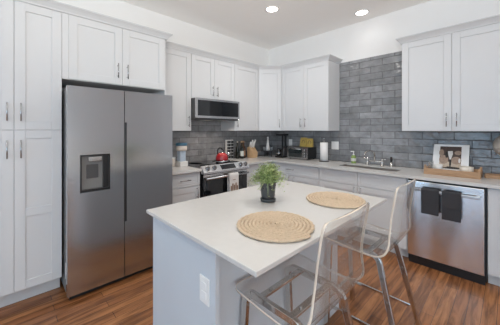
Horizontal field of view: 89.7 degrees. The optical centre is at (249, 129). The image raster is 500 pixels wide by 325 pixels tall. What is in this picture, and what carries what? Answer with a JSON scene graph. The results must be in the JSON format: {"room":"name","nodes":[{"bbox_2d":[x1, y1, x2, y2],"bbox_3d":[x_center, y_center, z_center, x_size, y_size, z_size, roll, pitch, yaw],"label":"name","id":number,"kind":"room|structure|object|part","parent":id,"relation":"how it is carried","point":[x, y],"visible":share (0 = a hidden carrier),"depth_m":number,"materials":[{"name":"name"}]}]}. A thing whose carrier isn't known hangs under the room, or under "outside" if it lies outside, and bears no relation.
{"room":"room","nodes":[
{"label":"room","id":0,"kind":"room"},
{"bbox_2d":[62,12,165,94],"bbox_3d":[-1.462,0.191,2.676,0.941,2.400,0.624,0,0,-44],"label":"upper cabinet","id":1,"kind":"object","parent":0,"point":[95,54],"visible":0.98,"depth_m":2.43,"materials":[{"name":"paint"}]},
{"bbox_2d":[17,0,172,40],"bbox_3d":[-1.652,-1.035,2.479,1.592,0.062,0.640,0,0,-44],"label":"trim","id":2,"kind":"structure","parent":1,"relation":"attached to","point":[49,4],"depth_m":2.30,"materials":[{"name":"paint"}]},
{"bbox_3d":[-1.424,-0.723,2.340,0.435,0.561,0.020,0,0,-44],"label":"door","id":3,"kind":"part","parent":1,"relation":"part of","materials":[{"name":"paint"}]},
{"bbox_3d":[-1.109,-0.723,2.646,0.439,0.561,0.020,0,0,-44],"label":"door","id":4,"kind":"part","parent":1,"relation":"part of","materials":[{"name":"paint"}]},
{"bbox_3d":[-1.144,0.477,3.009,0.019,1.829,0.589,0,0,-44],"label":"panel","id":5,"kind":"part","parent":1,"relation":"part of","materials":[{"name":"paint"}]},
{"bbox_2d":[55,0,268,90],"bbox_3d":[-2.442,-0.083,2.257,7.940,3.148,0.120,0,0,-44],"label":"wall","id":6,"kind":"structure","parent":0,"point":[184,33],"depth_m":3.60,"materials":[{"name":"paint"}]},
{"bbox_2d":[166,48,190,130],"bbox_3d":[-1.044,-0.498,3.254,0.461,1.022,0.377,0,0,-44],"label":"upper cabinet","id":7,"kind":"object","parent":6,"relation":"attached to","point":[178,63],"visible":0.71,"depth_m":3.19,"materials":[{"name":"paint"}]},
{"bbox_2d":[191,97,239,121],"bbox_3d":[-0.580,-0.274,3.649,0.742,0.286,0.454,0,0,-44],"label":"microwave oven","id":8,"kind":"object","parent":6,"relation":"attached to","point":[202,109],"visible":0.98,"depth_m":3.44,"materials":[{"name":"grey metal"}]},
{"bbox_3d":[-0.246,-0.289,3.680,0.177,0.204,0.027,0,0,-44],"label":"control panel","id":9,"kind":"part","parent":8,"relation":"part of","materials":[{"name":"black glass"}]},
{"bbox_2d":[172,121,268,163],"bbox_3d":[-0.490,0.034,4.062,2.385,0.886,0.010,0,0,-44],"label":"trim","id":10,"kind":"structure","parent":6,"relation":"attached to","point":[204,138],"depth_m":3.92,"materials":[{"name":"grey tile"}]},
{"bbox_2d":[221,64,257,130],"bbox_3d":[-0.151,-0.498,4.121,0.523,1.022,0.377,0,0,-44],"label":"upper cabinet","id":11,"kind":"object","parent":6,"relation":"attached to","point":[246,78],"visible":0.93,"depth_m":4.01,"materials":[{"name":"paint"}]},
{"bbox_3d":[-0.051,-0.496,4.018,0.520,1.015,0.020,0,0,-44],"label":"door","id":12,"kind":"part","parent":11,"relation":"part of","materials":[{"name":"paint"}]},
{"bbox_2d":[258,70,281,130],"bbox_3d":[0.342,-0.498,4.445,0.637,1.022,0.600,0,0,-44],"label":"upper cabinet","id":13,"kind":"object","parent":6,"relation":"attached to","point":[269,81],"visible":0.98,"depth_m":4.20,"materials":[{"name":"paint"}]},
{"bbox_2d":[191,54,234,100],"bbox_3d":[-0.609,-0.715,3.677,0.748,0.588,0.377,0,0,-44],"label":"upper cabinet","id":14,"kind":"object","parent":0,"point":[211,78],"visible":0.85,"depth_m":3.53,"materials":[{"name":"paint"}]},
{"bbox_3d":[-0.643,-0.713,3.443,0.371,0.581,0.020,0,0,-44],"label":"door","id":15,"kind":"part","parent":14,"relation":"part of","materials":[{"name":"paint"}]},
{"bbox_3d":[-0.374,-0.713,3.704,0.371,0.581,0.020,0,0,-44],"label":"door","id":16,"kind":"part","parent":14,"relation":"part of","materials":[{"name":"paint"}]},
{"bbox_2d":[0,235,499,324],"bbox_3d":[0.108,1.441,-0.368,7.700,0.100,7.200,0,0,-44],"label":"floor","id":17,"kind":"structure","parent":0,"point":[441,298],"depth_m":2.04,"materials":[{"name":"brown wood"}]},
{"bbox_2d":[0,0,61,307],"bbox_3d":[-2.015,0.191,2.139,0.598,2.400,0.624,0,0,-44],"label":"pantry cabinet","id":18,"kind":"object","parent":17,"relation":"on","point":[30,35],"visible":1,"depth_m":2.01,"materials":[{"name":"paint"}]},
{"bbox_3d":[-1.935,-0.502,1.843,0.298,1.004,0.020,0,0,-44],"label":"door","id":19,"kind":"part","parent":18,"relation":"part of","materials":[{"name":"paint"}]},
{"bbox_3d":[-1.837,-0.139,1.901,0.010,0.140,0.035,0,0,-44],"label":"handle","id":20,"kind":"part","parent":18,"relation":"part of","materials":[{"name":"silver metal"}]},
{"bbox_3d":[-1.935,0.630,1.843,0.298,1.254,0.020,0,0,-44],"label":"door","id":21,"kind":"part","parent":18,"relation":"part of","materials":[{"name":"paint"}]},
{"bbox_3d":[-1.837,0.149,1.901,0.010,0.140,0.035,0,0,-44],"label":"handle","id":22,"kind":"part","parent":18,"relation":"part of","materials":[{"name":"silver metal"}]},
{"bbox_3d":[-1.781,-0.139,1.956,0.010,0.140,0.035,0,0,-44],"label":"handle","id":23,"kind":"part","parent":18,"relation":"part of","materials":[{"name":"silver metal"}]},
{"bbox_3d":[-1.781,0.149,1.956,0.010,0.140,0.035,0,0,-44],"label":"handle","id":24,"kind":"part","parent":18,"relation":"part of","materials":[{"name":"silver metal"}]},
{"bbox_3d":[-1.721,-0.502,2.052,0.296,1.004,0.020,0,0,-44],"label":"door","id":25,"kind":"part","parent":18,"relation":"part of","materials":[{"name":"paint"}]},
{"bbox_3d":[-1.721,0.630,2.052,0.296,1.254,0.020,0,0,-44],"label":"door","id":26,"kind":"part","parent":18,"relation":"part of","materials":[{"name":"paint"}]},
{"bbox_2d":[60,85,171,299],"bbox_3d":[-1.408,0.515,2.604,0.901,1.752,0.783,0,0,-44],"label":"refrigerator","id":27,"kind":"object","parent":17,"relation":"on","point":[117,144],"visible":0.93,"depth_m":2.23,"materials":[{"name":"grey metal"}]},
{"bbox_3d":[-1.360,0.362,2.163,0.160,0.282,0.017,0,0,-44],"label":"dispenser panel","id":28,"kind":"part","parent":27,"relation":"part of","materials":[{"name":"grey plastic"}]},
{"bbox_3d":[-1.330,0.494,2.184,0.426,1.705,0.065,0,0,-44],"label":"door","id":29,"kind":"part","parent":27,"relation":"part of","materials":[{"name":"silver metal"}]},
{"bbox_3d":[-1.335,0.366,2.165,0.224,0.314,0.051,0,0,-44],"label":"dispenser frame","id":30,"kind":"part","parent":27,"relation":"part of","materials":[{"name":"black plastic"}]},
{"bbox_3d":[-1.005,0.494,2.499,0.469,1.705,0.065,0,0,-44],"label":"door","id":31,"kind":"part","parent":27,"relation":"part of","materials":[{"name":"silver metal"}]},
{"bbox_2d":[172,172,199,203],"bbox_3d":[-0.968,0.949,3.155,0.431,0.884,0.644,0,0,-44],"label":"base cabinet","id":32,"kind":"object","parent":17,"relation":"on","point":[185,187],"visible":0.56,"depth_m":2.97,"materials":[{"name":"paint"}]},
{"bbox_3d":[-0.775,0.598,2.956,0.425,0.157,0.020,0,0,-44],"label":"drawer","id":33,"kind":"part","parent":32,"relation":"part of","materials":[{"name":"paint"}]},
{"bbox_3d":[-0.775,0.981,2.956,0.425,0.596,0.020,0,0,-44],"label":"door","id":34,"kind":"part","parent":32,"relation":"part of","materials":[{"name":"paint"}]},
{"bbox_2d":[172,164,201,174],"bbox_3d":[-0.963,0.492,3.151,0.434,0.030,0.637,0,0,-44],"label":"countertop","id":35,"kind":"structure","parent":32,"relation":"on","point":[176,170],"depth_m":3.03,"materials":[{"name":"stone"}]},
{"bbox_2d":[172,157,175,166],"bbox_3d":[-1.018,0.417,3.278,0.090,0.120,0.090,0,0,-44],"label":"canister","id":36,"kind":"object","parent":35,"relation":"on","point":[173,158],"visible":0.44,"depth_m":3.25,"materials":[{"name":"white ceramic"}]},
{"bbox_2d":[176,143,187,166],"bbox_3d":[-0.901,0.324,3.312,0.148,0.306,0.148,0,0,-44],"label":"jug","id":37,"kind":"object","parent":35,"relation":"on","point":[181,148],"visible":1,"depth_m":3.27,"materials":[{"name":"white plastic"}]},
{"bbox_3d":[-0.901,0.240,3.312,0.140,0.064,0.140,0,0,-44],"label":"tank","id":38,"kind":"part","parent":37,"relation":"part of","materials":[{"name":"beige plastic"}]},
{"bbox_3d":[-0.901,0.189,3.312,0.148,0.036,0.148,0,0,-44],"label":"lid","id":39,"kind":"part","parent":37,"relation":"part of","materials":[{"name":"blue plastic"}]},
{"bbox_2d":[188,160,249,197],"bbox_3d":[-0.501,0.901,3.540,0.764,0.902,0.685,0,0,-44],"label":"range","id":40,"kind":"object","parent":17,"relation":"on","point":[213,175],"visible":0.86,"depth_m":3.27,"materials":[{"name":"silver metal"}]},
{"bbox_2d":[188,160,238,167],"bbox_3d":[-0.541,0.481,3.581,0.764,0.021,0.570,0,0,-44],"label":"cooktop","id":41,"kind":"object","parent":40,"relation":"in","point":[198,164],"depth_m":3.51,"materials":[{"name":"black glass"}]},
{"bbox_2d":[216,147,229,162],"bbox_3d":[-0.402,0.359,3.626,0.192,0.222,0.186,0,0,-44],"label":"tea kettle","id":42,"kind":"object","parent":40,"relation":"on","point":[221,157],"visible":1,"depth_m":3.56,"materials":[{"name":"red metal"}]},
{"bbox_3d":[-0.318,0.866,3.352,0.740,0.621,0.030,0,0,-44],"label":"oven door","id":43,"kind":"part","parent":40,"relation":"part of","materials":[{"name":"black glass"}]},
{"bbox_3d":[-0.306,0.575,3.340,0.740,0.032,0.002,0,0,-44],"label":"door rail","id":44,"kind":"part","parent":40,"relation":"part of","materials":[{"name":"silver metal"}]},
{"bbox_3d":[-0.311,0.498,3.344,0.764,0.097,0.089,0,0,-44],"label":"control panel","id":45,"kind":"part","parent":40,"relation":"part of","materials":[{"name":"silver metal"}]},
{"bbox_3d":[-0.284,0.601,3.316,0.704,0.030,0.062,0,0,-44],"label":"handle","id":46,"kind":"part","parent":40,"relation":"part of","materials":[{"name":"silver metal"}]},
{"bbox_2d":[227,172,238,191],"bbox_3d":[-0.224,0.732,3.348,0.158,0.323,0.053,0,0,-44],"label":"tea towel","id":47,"kind":"object","parent":40,"relation":"hanging from","point":[233,179],"visible":0.81,"depth_m":3.33,"materials":[{"name":"white fabric"}]},
{"bbox_2d":[153,217,338,324],"bbox_3d":[0.071,0.945,1.724,1.223,0.893,0.633,0,0,-44],"label":"base cabinet","id":48,"kind":"object","parent":17,"relation":"on","point":[179,261],"visible":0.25,"depth_m":1.34,"materials":[{"name":"paint"}]},
{"bbox_3d":[-0.360,0.945,1.305,0.020,0.893,0.633,0,0,-44],"label":"panel","id":49,"kind":"part","parent":48,"relation":"part of","materials":[{"name":"paint"}]},
{"bbox_2d":[200,274,209,306],"bbox_3d":[-0.204,0.716,1.124,0.008,0.118,0.072,0,0,-44],"label":"power outlet","id":50,"kind":"object","parent":48,"relation":"attached to","point":[204,282],"visible":1,"depth_m":1.11,"materials":[{"name":"white plastic"}]},
{"bbox_2d":[146,180,385,276],"bbox_3d":[0.163,0.488,1.624,1.291,0.020,0.921,0,0,-44],"label":"countertop","id":51,"kind":"structure","parent":48,"relation":"on","point":[211,221],"depth_m":1.35,"materials":[{"name":"stone"}]},
{"bbox_2d":[247,161,287,202],"bbox_3d":[0.125,0.344,1.687,0.286,0.266,0.269,0,0,-31],"label":"potted plant","id":52,"kind":"object","parent":51,"relation":"on","point":[268,177],"visible":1,"depth_m":1.65,"materials":[{"name":"green plant"}]},
{"bbox_3d":[0.121,0.408,1.687,0.110,0.118,0.110,0,0,-44],"label":"pot","id":53,"kind":"part","parent":52,"relation":"part of","materials":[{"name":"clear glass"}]},
{"bbox_2d":[236,211,314,242],"bbox_3d":[0.129,0.470,1.247,0.390,0.015,0.398,0,0,-44],"label":"placemat","id":54,"kind":"object","parent":51,"relation":"on","point":[267,226],"visible":1,"depth_m":1.21,"materials":[{"name":"wicker"}]},
{"bbox_2d":[306,191,365,208],"bbox_3d":[0.582,0.470,1.703,0.390,0.015,0.398,0,0,-44],"label":"placemat","id":55,"kind":"object","parent":51,"relation":"on","point":[340,200],"visible":0.99,"depth_m":1.67,"materials":[{"name":"wicker"}]},
{"bbox_3d":[0.258,1.346,1.547,1.202,0.090,0.012,0,0,-44],"label":"baseboard","id":56,"kind":"part","parent":48,"relation":"part of","materials":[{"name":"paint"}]},
{"bbox_2d":[247,162,268,186],"bbox_3d":[-0.072,0.949,4.025,0.518,0.884,0.644,0,0,-44],"label":"base cabinet","id":57,"kind":"object","parent":17,"relation":"on","point":[253,167],"visible":0.18,"depth_m":3.74,"materials":[{"name":"paint"}]},
{"bbox_3d":[0.114,0.981,3.820,0.495,0.596,0.020,0,0,-44],"label":"door","id":58,"kind":"part","parent":57,"relation":"part of","materials":[{"name":"paint"}]},
{"bbox_3d":[0.114,0.598,3.820,0.495,0.157,0.020,0,0,-44],"label":"drawer","id":59,"kind":"part","parent":57,"relation":"part of","materials":[{"name":"paint"}]},
{"bbox_2d":[269,162,318,185],"bbox_3d":[0.637,0.949,4.149,0.644,0.884,1.455,0,0,-44],"label":"base cabinet","id":60,"kind":"object","parent":17,"relation":"on","point":[308,175],"visible":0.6,"depth_m":3.65,"materials":[{"name":"paint"}]},
{"bbox_3d":[0.504,0.981,3.889,0.020,0.596,0.365,0,0,-44],"label":"door","id":61,"kind":"part","parent":60,"relation":"part of","materials":[{"name":"paint"}]},
{"bbox_3d":[0.660,0.598,3.728,0.020,0.157,0.813,0,0,-44],"label":"drawer","id":62,"kind":"part","parent":60,"relation":"part of","materials":[{"name":"paint"}]},
{"bbox_3d":[0.789,0.981,3.595,0.020,0.596,0.444,0,0,-44],"label":"door","id":63,"kind":"part","parent":60,"relation":"part of","materials":[{"name":"paint"}]},
{"bbox_2d":[228,154,499,188],"bbox_3d":[1.303,0.492,3.074,1.167,0.030,3.904,0,0,-44],"label":"countertop","id":64,"kind":"structure","parent":60,"relation":"on","point":[405,172],"depth_m":3.03,"materials":[{"name":"stone"}]},
{"bbox_2d":[225,140,232,158],"bbox_3d":[-0.340,0.320,4.134,0.146,0.315,0.026,0,0,-44],"label":"spice rack","id":65,"kind":"object","parent":64,"relation":"on","point":[226,143],"visible":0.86,"depth_m":4.12,"materials":[{"name":"white plastic"}]},
{"bbox_2d":[236,141,238,158],"bbox_3d":[-0.207,0.334,4.184,0.060,0.286,0.060,0,0,-44],"label":"bottle","id":66,"kind":"object","parent":64,"relation":"on","point":[237,147],"visible":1,"depth_m":4.16,"materials":[{"name":"black glass"}]},
{"bbox_2d":[240,143,243,158],"bbox_3d":[-0.134,0.347,4.199,0.064,0.261,0.064,0,0,-44],"label":"bottle","id":67,"kind":"object","parent":64,"relation":"on","point":[241,148],"visible":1,"depth_m":4.18,"materials":[{"name":"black glass"}]},
{"bbox_2d":[243,141,245,157],"bbox_3d":[-0.105,0.337,4.269,0.062,0.281,0.062,0,0,-44],"label":"bottle","id":68,"kind":"object","parent":64,"relation":"on","point":[243,141],"visible":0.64,"depth_m":4.26,"materials":[{"name":"brown glass"}]},
{"bbox_2d":[247,140,257,157],"bbox_3d":[0.042,0.323,4.349,0.127,0.310,0.139,0,0,-44],"label":"knife block","id":69,"kind":"object","parent":64,"relation":"on","point":[252,152],"visible":1,"depth_m":4.31,"materials":[{"name":"brown wood"}]},
{"bbox_2d":[275,134,287,157],"bbox_3d":[0.556,0.273,4.395,0.190,0.408,0.178,0,0,-44],"label":"coffee maker","id":70,"kind":"object","parent":64,"relation":"on","point":[280,152],"visible":0.97,"depth_m":4.36,"materials":[{"name":"black plastic"}]},
{"bbox_3d":[0.620,0.377,4.351,0.140,0.140,0.027,0,0,-44],"label":"water tank","id":71,"kind":"part","parent":70,"relation":"part of","materials":[{"name":"grey plastic"}]},
{"bbox_2d":[287,146,315,159],"bbox_3d":[0.845,0.378,4.143,0.286,0.198,0.385,0,0,-44],"label":"toaster oven","id":72,"kind":"object","parent":64,"relation":"on","point":[298,152],"visible":0.94,"depth_m":4.04,"materials":[{"name":"black metal"}]},
{"bbox_3d":[0.736,0.371,4.095,0.010,0.144,0.269,0,0,-44],"label":"glass door","id":73,"kind":"part","parent":72,"relation":"part of","materials":[{"name":"black glass"}]},
{"bbox_3d":[0.764,0.371,4.064,0.012,0.184,0.385,0,0,-44],"label":"frame","id":74,"kind":"part","parent":72,"relation":"part of","materials":[{"name":"silver metal"}]},
{"bbox_2d":[300,137,306,146],"bbox_3d":[0.887,0.203,4.158,0.044,0.150,0.127,0,0,-44],"label":"snack packet","id":75,"kind":"object","parent":72,"relation":"on","point":[303,141],"visible":0.92,"depth_m":4.14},
{"bbox_2d":[306,138,313,146],"bbox_3d":[0.970,0.209,4.073,0.044,0.138,0.111,0,0,-44],"label":"snack packet","id":76,"kind":"object","parent":72,"relation":"on","point":[309,140],"visible":0.99,"depth_m":4.06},
{"bbox_2d":[319,138,328,161],"bbox_3d":[1.119,0.300,3.801,0.150,0.354,0.150,0,0,-44],"label":"paper towel holder","id":77,"kind":"object","parent":64,"relation":"on","point":[323,145],"visible":0.99,"depth_m":3.76,"materials":[{"name":"white paper"}]},
{"bbox_2d":[351,151,355,162],"bbox_3d":[1.486,0.391,3.609,0.068,0.172,0.068,0,0,1],"label":"soap bottle","id":78,"kind":"object","parent":64,"relation":"on","point":[353,157],"visible":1,"depth_m":3.59,"materials":[{"name":"green plastic"}]},
{"bbox_2d":[340,164,399,171],"bbox_3d":[1.507,0.589,3.197,0.223,0.212,0.703,0,0,-44],"label":"sink","id":79,"kind":"object","parent":64,"relation":"in","point":[376,168],"visible":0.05,"depth_m":3.27,"materials":[{"name":"silver metal"}]},
{"bbox_2d":[363,150,385,165],"bbox_3d":[1.656,0.372,3.377,0.266,0.210,0.172,0,0,13],"label":"bridge faucet","id":80,"kind":"object","parent":64,"relation":"on","point":[367,160],"visible":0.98,"depth_m":3.36,"materials":[{"name":"silver metal"}]},
{"bbox_3d":[1.598,0.347,3.358,0.186,0.161,0.021,0,0,-19],"label":"spout","id":81,"kind":"part","parent":80,"relation":"part of","materials":[{"name":"silver metal"}]},
{"bbox_2d":[424,163,482,179],"bbox_3d":[2.151,0.430,2.674,0.270,0.095,0.458,0,0,-44],"label":"wooden tray","id":82,"kind":"object","parent":64,"relation":"on","point":[478,173],"visible":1,"depth_m":2.57,"materials":[{"name":"brown wood"}]},
{"bbox_2d":[434,164,442,168],"bbox_3d":[2.067,0.421,2.764,0.080,0.087,0.080,0,0,-44],"label":"candle jar","id":83,"kind":"object","parent":82,"relation":"on","point":[436,166],"visible":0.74,"depth_m":2.74,"materials":[{"name":"white plastic"}]},
{"bbox_2d":[432,144,469,170],"bbox_3d":[2.222,0.315,2.790,0.138,0.298,0.314,0,0,-44],"label":"framed picture","id":84,"kind":"object","parent":82,"relation":"on","point":[451,157],"visible":0.78,"depth_m":2.78,"materials":[{"name":"white"}]},
{"bbox_2d":[439,146,461,169],"bbox_3d":[2.216,0.308,2.789,0.105,0.239,0.199,0,0,-44],"label":"print","id":85,"kind":"object","parent":84,"relation":"attached to","point":[450,157],"depth_m":2.78,"materials":[{"name":"multicoloured"}]},
{"bbox_2d":[460,166,473,171],"bbox_3d":[2.237,0.423,2.599,0.112,0.084,0.112,0,0,-44],"label":"candle jar","id":86,"kind":"object","parent":82,"relation":"on","point":[462,168],"visible":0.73,"depth_m":2.56,"materials":[{"name":"beige wax"}]},
{"bbox_2d":[484,173,499,178],"bbox_3d":[2.524,0.462,2.422,0.195,0.030,0.387,0,0,-44],"label":"serving board","id":87,"kind":"object","parent":64,"relation":"on","point":[487,175],"visible":1,"depth_m":2.47,"materials":[{"name":"brown wood"}]},
{"bbox_2d":[493,136,499,155],"bbox_3d":[2.520,0.235,2.437,0.244,0.424,0.244,0,0,-44],"label":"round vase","id":88,"kind":"object","parent":87,"relation":"on","point":[496,144],"visible":1,"depth_m":2.45,"materials":[{"name":"beige ceramic"}]},
{"bbox_3d":[0.321,0.425,4.529,0.194,0.105,0.194,0,0,-44],"label":"shelf","id":89,"kind":"object","parent":64,"relation":"on","visible":0},
{"bbox_2d":[266,137,269,150],"bbox_3d":[0.321,0.248,4.529,0.072,0.248,0.072,0,0,-44],"label":"pepper mill","id":90,"kind":"object","parent":89,"relation":"on","point":[267,145],"visible":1,"depth_m":4.51,"materials":[{"name":"white plastic"}]},
{"bbox_2d":[236,202,369,324],"bbox_3d":[0.264,0.863,1.179,0.492,1.064,0.509,0,0,-44],"label":"bar stool","id":91,"kind":"object","parent":17,"relation":"on","point":[289,315],"visible":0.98,"depth_m":1.20,"materials":[{"name":"clear plastic"}]},
{"bbox_3d":[-0.025,1.081,1.207,0.070,0.622,0.063,0,0,-44],"label":"leg","id":92,"kind":"part","parent":91,"relation":"part of","materials":[{"name":"silver metal"}]},
{"bbox_3d":[0.095,0.783,1.117,0.022,0.032,0.250,0,0,-44],"label":"rail","id":93,"kind":"part","parent":91,"relation":"part of","materials":[{"name":"silver metal"}]},
{"bbox_3d":[0.164,0.780,1.282,0.308,0.014,0.032,0,0,-44],"label":"cross rail","id":94,"kind":"part","parent":91,"relation":"part of","materials":[{"name":"silver metal"}]},
{"bbox_3d":[0.245,1.081,1.469,0.070,0.622,0.063,0,0,-44],"label":"leg","id":95,"kind":"part","parent":91,"relation":"part of","materials":[{"name":"silver metal"}]},
{"bbox_3d":[0.237,1.082,0.942,0.034,0.626,0.217,0,0,-29],"label":"leg","id":96,"kind":"part","parent":91,"relation":"part of","materials":[{"name":"silver metal"}]},
{"bbox_3d":[0.286,0.780,1.157,0.308,0.014,0.032,0,0,-44],"label":"cross rail","id":97,"kind":"part","parent":91,"relation":"part of","materials":[{"name":"silver metal"}]},
{"bbox_3d":[0.331,0.783,1.346,0.022,0.032,0.250,0,0,-44],"label":"rail","id":98,"kind":"part","parent":91,"relation":"part of","materials":[{"name":"silver metal"}]},
{"bbox_3d":[0.502,1.082,1.200,0.217,0.626,0.034,0,0,31],"label":"leg","id":99,"kind":"part","parent":91,"relation":"part of","materials":[{"name":"silver metal"}]},
{"bbox_2d":[319,168,407,256],"bbox_3d":[1.510,0.949,3.250,0.644,0.884,1.047,0,0,-44],"label":"base cabinet","id":100,"kind":"object","parent":17,"relation":"on","point":[381,186],"visible":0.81,"depth_m":2.89,"materials":[{"name":"paint"}]},
{"bbox_3d":[1.130,0.598,3.244,0.020,0.157,0.517,0,0,-44],"label":"drawer","id":101,"kind":"part","parent":100,"relation":"part of","materials":[{"name":"paint"}]},
{"bbox_3d":[1.130,0.981,3.244,0.020,0.596,0.517,0,0,-44],"label":"door","id":102,"kind":"part","parent":100,"relation":"part of","materials":[{"name":"paint"}]},
{"bbox_3d":[1.494,0.598,2.870,0.020,0.157,0.519,0,0,-44],"label":"drawer","id":103,"kind":"part","parent":100,"relation":"part of","materials":[{"name":"paint"}]},
{"bbox_3d":[1.494,0.981,2.870,0.020,0.596,0.519,0,0,-44],"label":"door","id":104,"kind":"part","parent":100,"relation":"part of","materials":[{"name":"paint"}]},
{"bbox_2d":[323,179,421,324],"bbox_3d":[0.852,0.863,1.744,0.492,1.064,0.509,0,0,-44],"label":"bar stool","id":105,"kind":"object","parent":17,"relation":"on","point":[347,242],"visible":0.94,"depth_m":1.75,"materials":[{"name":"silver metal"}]},
{"bbox_3d":[0.563,1.081,1.771,0.070,0.622,0.063,0,0,-44],"label":"leg","id":106,"kind":"part","parent":105,"relation":"part of","materials":[{"name":"silver metal"}]},
{"bbox_3d":[0.833,1.081,2.033,0.070,0.622,0.063,0,0,-44],"label":"leg","id":107,"kind":"part","parent":105,"relation":"part of","materials":[{"name":"silver metal"}]},
{"bbox_3d":[0.752,0.780,1.847,0.308,0.014,0.032,0,0,-44],"label":"cross rail","id":108,"kind":"part","parent":105,"relation":"part of","materials":[{"name":"silver metal"}]},
{"bbox_3d":[0.683,0.783,1.682,0.022,0.032,0.250,0,0,-44],"label":"rail","id":109,"kind":"part","parent":105,"relation":"part of","materials":[{"name":"silver metal"}]},
{"bbox_3d":[0.919,0.783,1.911,0.022,0.032,0.250,0,0,-44],"label":"rail","id":110,"kind":"part","parent":105,"relation":"part of","materials":[{"name":"silver metal"}]},
{"bbox_3d":[0.874,0.780,1.721,0.308,0.014,0.032,0,0,-44],"label":"cross rail","id":111,"kind":"part","parent":105,"relation":"part of","materials":[{"name":"silver metal"}]},
{"bbox_3d":[0.825,1.082,1.506,0.034,0.626,0.217,0,0,-29],"label":"leg","id":112,"kind":"part","parent":105,"relation":"part of","materials":[{"name":"silver metal"}]},
{"bbox_3d":[1.090,1.082,1.764,0.217,0.626,0.034,0,0,31],"label":"leg","id":113,"kind":"part","parent":105,"relation":"part of","materials":[{"name":"silver metal"}]},
{"bbox_2d":[408,178,487,284],"bbox_3d":[2.072,0.952,2.632,0.662,0.878,0.612,0,0,-44],"label":"dishwasher","id":114,"kind":"object","parent":17,"relation":"on","point":[457,249],"visible":0.81,"depth_m":2.39,"materials":[{"name":"silver metal"}]},
{"bbox_2d":[421,187,438,215],"bbox_3d":[1.769,0.704,2.473,0.040,0.250,0.144,0,0,-44],"label":"hand towel","id":115,"kind":"object","parent":114,"relation":"hanging from","point":[429,197],"visible":1,"depth_m":2.46,"materials":[{"name":"black fabric"}]},
{"bbox_3d":[1.852,0.607,2.422,0.054,0.025,0.547,0,0,-44],"label":"handle","id":116,"kind":"part","parent":114,"relation":"part of","materials":[{"name":"silver metal"}]},
{"bbox_3d":[1.900,1.349,2.465,0.018,0.085,0.592,0,0,-44],"label":"toe plate","id":117,"kind":"part","parent":114,"relation":"part of","materials":[{"name":"black plastic"}]},
{"bbox_2d":[442,190,460,222],"bbox_3d":[1.885,0.714,2.354,0.040,0.270,0.142,0,0,-44],"label":"hand towel","id":118,"kind":"object","parent":114,"relation":"hanging from","point":[451,201],"visible":1,"depth_m":2.34,"materials":[{"name":"black fabric"}]},
{"bbox_2d":[488,188,499,285],"bbox_3d":[2.578,0.949,2.151,0.644,0.884,0.772,0,0,-44],"label":"base cabinet","id":119,"kind":"object","parent":17,"relation":"on","point":[493,194],"visible":0.98,"depth_m":2.20,"materials":[{"name":"paint"}]},
{"bbox_2d":[120,0,430,49],"bbox_3d":[0.108,-1.607,-0.368,7.700,0.100,7.200,0,0,-44],"label":"ceiling","id":120,"kind":"structure","parent":0,"point":[247,21],"depth_m":3.40,"materials":[{"name":"paint"}]},
{"bbox_2d":[265,6,278,12],"bbox_3d":[0.284,-1.551,3.240,0.188,0.010,0.188,0,0,-44],"label":"recessed light","id":121,"kind":"object","parent":120,"relation":"in","point":[270,9],"visible":1,"depth_m":3.24,"materials":[{"name":"white plastic"}]},
{"bbox_2d":[354,9,369,15],"bbox_3d":[1.482,-1.551,3.334,0.188,0.010,0.188,0,0,-44],"label":"recessed light","id":122,"kind":"object","parent":120,"relation":"in","point":[361,12],"visible":1,"depth_m":3.33,"materials":[{"name":"white plastic"}]},
{"bbox_2d":[269,0,499,160],"bbox_3d":[2.913,-0.083,2.356,0.120,3.148,7.200,0,0,-44],"label":"wall","id":123,"kind":"structure","parent":0,"point":[376,36],"depth_m":3.41,"materials":[{"name":"paint"}]},
{"bbox_2d":[282,60,339,130],"bbox_3d":[0.936,-0.498,4.020,0.378,1.022,0.854,0,0,-44],"label":"upper cabinet","id":124,"kind":"object","parent":123,"relation":"attached to","point":[310,92],"visible":1,"depth_m":3.82,"materials":[{"name":"paint"}]},
{"bbox_2d":[166,41,342,69],"bbox_3d":[0.066,-1.035,3.710,2.633,0.062,0.889,0,0,-15],"label":"trim","id":125,"kind":"structure","parent":124,"relation":"on","point":[171,45],"depth_m":3.70,"materials":[{"name":"paint"}]},
{"bbox_3d":[0.685,-0.496,4.072,0.020,1.015,0.427,0,0,-44],"label":"door","id":126,"kind":"part","parent":124,"relation":"part of","materials":[{"name":"paint"}]},
{"bbox_3d":[0.982,-0.496,3.765,0.020,1.015,0.421,0,0,-44],"label":"door","id":127,"kind":"part","parent":124,"relation":"part of","materials":[{"name":"paint"}]},
{"bbox_2d":[331,141,338,149],"bbox_3d":[1.316,0.241,3.893,0.008,0.122,0.118,0,0,-44],"label":"light switch","id":128,"kind":"object","parent":123,"relation":"attached to","point":[334,145],"visible":1,"depth_m":3.90,"materials":[{"name":"white plastic"}]},
{"bbox_2d":[269,51,499,174],"bbox_3d":[1.727,-0.270,3.483,0.010,1.494,3.910,0,0,-44],"label":"backsplash","id":129,"kind":"structure","parent":123,"relation":"attached to","point":[371,87],"depth_m":3.42,"materials":[{"name":"grey tile"}]},
{"bbox_2d":[402,23,499,130],"bbox_3d":[2.201,-0.498,2.717,0.378,1.022,0.914,0,0,-44],"label":"upper cabinet","id":130,"kind":"object","parent":123,"relation":"attached to","point":[451,82],"visible":1,"depth_m":2.60,"materials":[{"name":"paint"}]},
{"bbox_3d":[1.939,-0.496,2.780,0.020,1.015,0.456,0,0,-44],"label":"door","id":131,"kind":"part","parent":130,"relation":"part of","materials":[{"name":"paint"}]},
{"bbox_2d":[395,14,499,44],"bbox_3d":[2.194,-1.035,2.710,0.393,0.062,1.018,0,0,-44],"label":"trim","id":132,"kind":"structure","parent":130,"relation":"on","point":[494,19],"depth_m":2.58,"materials":[{"name":"paint"}]},
{"bbox_3d":[2.258,-0.496,2.452,0.020,1.015,0.452,0,0,-44],"label":"door","id":133,"kind":"part","parent":130,"relation":"part of","materials":[{"name":"paint"}]}
]}

